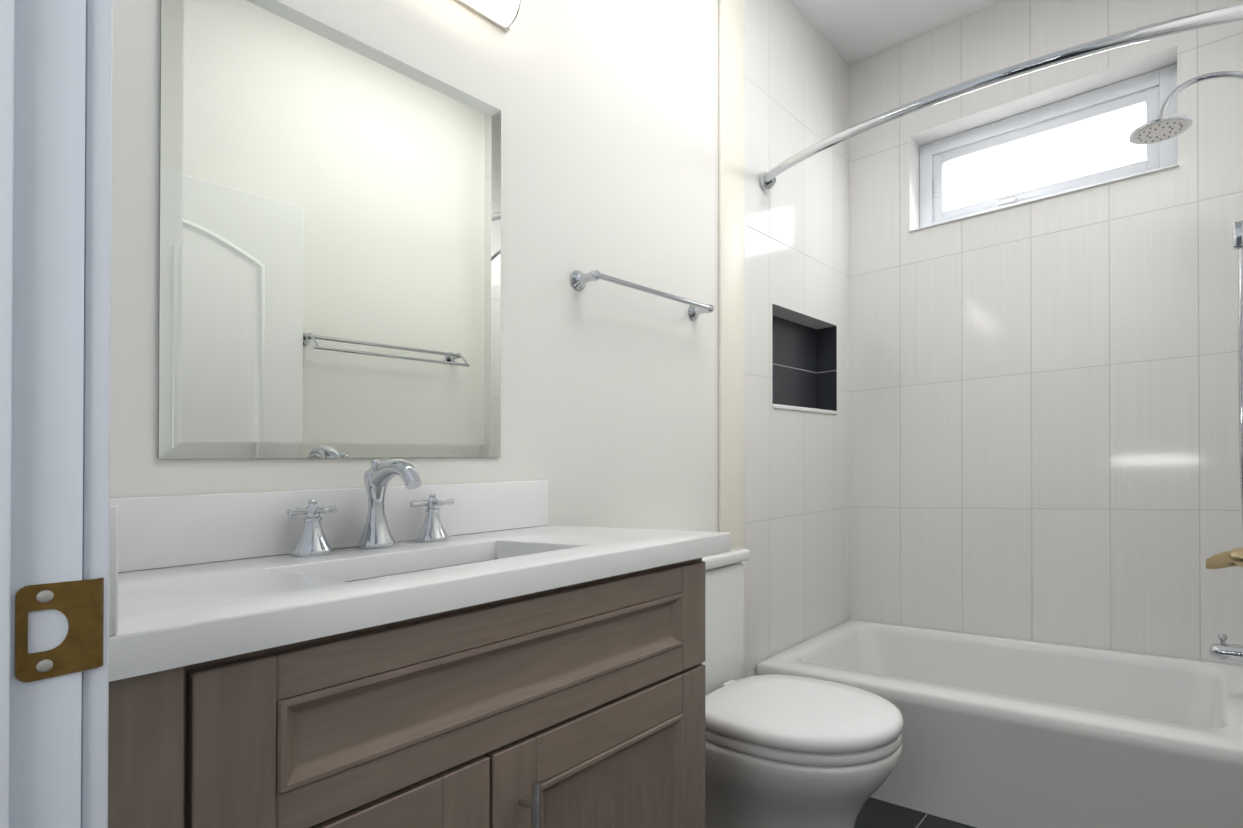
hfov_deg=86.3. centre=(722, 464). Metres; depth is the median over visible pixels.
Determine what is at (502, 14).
sconce
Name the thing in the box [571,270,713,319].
towel rail
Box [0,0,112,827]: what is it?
door frame
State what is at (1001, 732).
bathtub
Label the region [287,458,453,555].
faucet
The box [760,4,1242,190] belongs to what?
rail
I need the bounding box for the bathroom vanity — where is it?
[108,458,730,827]
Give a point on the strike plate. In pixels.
(79, 604)
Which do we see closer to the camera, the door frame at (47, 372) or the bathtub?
the door frame at (47, 372)
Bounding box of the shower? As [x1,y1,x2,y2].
[1232,220,1242,523]
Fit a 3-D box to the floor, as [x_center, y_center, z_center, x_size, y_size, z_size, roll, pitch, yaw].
[0.165,1.051,1.084,2.300,0.205,4.168,0,0,36]
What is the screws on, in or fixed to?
attached to the strike plate
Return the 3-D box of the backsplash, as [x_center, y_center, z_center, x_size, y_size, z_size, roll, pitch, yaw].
[-0.683,0.096,1.180,0.019,0.124,0.905,0,0,36]
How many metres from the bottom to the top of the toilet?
0.793 m
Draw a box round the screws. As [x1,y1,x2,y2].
[36,590,53,671]
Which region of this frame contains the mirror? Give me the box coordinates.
[158,0,500,458]
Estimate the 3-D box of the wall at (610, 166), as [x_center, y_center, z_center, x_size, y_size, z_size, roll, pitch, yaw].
[-0.850,-0.338,1.078,0.120,2.849,2.945,0,0,36]
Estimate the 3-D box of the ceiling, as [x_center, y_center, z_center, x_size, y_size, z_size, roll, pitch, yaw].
[0.165,-1.795,1.103,2.300,0.205,4.168,0,0,36]
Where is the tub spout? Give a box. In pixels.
[1209,634,1242,662]
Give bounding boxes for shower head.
[1128,71,1242,144]
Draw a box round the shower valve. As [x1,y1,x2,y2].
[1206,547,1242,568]
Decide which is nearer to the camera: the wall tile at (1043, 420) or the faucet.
the faucet
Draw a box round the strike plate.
[15,577,103,681]
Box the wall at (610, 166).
[110,0,718,531]
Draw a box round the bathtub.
[756,619,1242,827]
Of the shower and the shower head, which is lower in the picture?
the shower
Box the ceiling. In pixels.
[790,0,1002,64]
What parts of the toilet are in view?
tank, tank lid, bowl, seat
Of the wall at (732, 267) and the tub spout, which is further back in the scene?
the wall at (732, 267)
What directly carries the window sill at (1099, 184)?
attached to the wall tile at (1043, 420)
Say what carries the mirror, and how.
attached to the wall at (610, 166)
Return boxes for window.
[920,63,1177,227]
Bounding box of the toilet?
[702,548,903,827]
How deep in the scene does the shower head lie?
1.89 m
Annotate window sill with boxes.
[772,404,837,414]
[908,164,1178,231]
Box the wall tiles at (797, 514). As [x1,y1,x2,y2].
[745,0,849,677]
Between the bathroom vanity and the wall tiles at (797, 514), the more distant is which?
the wall tiles at (797, 514)
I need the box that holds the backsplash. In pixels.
[110,480,547,572]
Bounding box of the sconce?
[455,0,520,31]
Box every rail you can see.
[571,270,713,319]
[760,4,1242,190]
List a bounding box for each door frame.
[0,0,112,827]
[9,0,85,827]
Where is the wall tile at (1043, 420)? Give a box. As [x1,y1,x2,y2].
[849,0,1242,664]
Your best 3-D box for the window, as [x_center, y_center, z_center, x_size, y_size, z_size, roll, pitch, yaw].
[1.239,-1.191,2.582,0.916,0.425,0.066,0,0,36]
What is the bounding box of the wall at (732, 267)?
[719,0,744,677]
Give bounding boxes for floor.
[855,797,975,827]

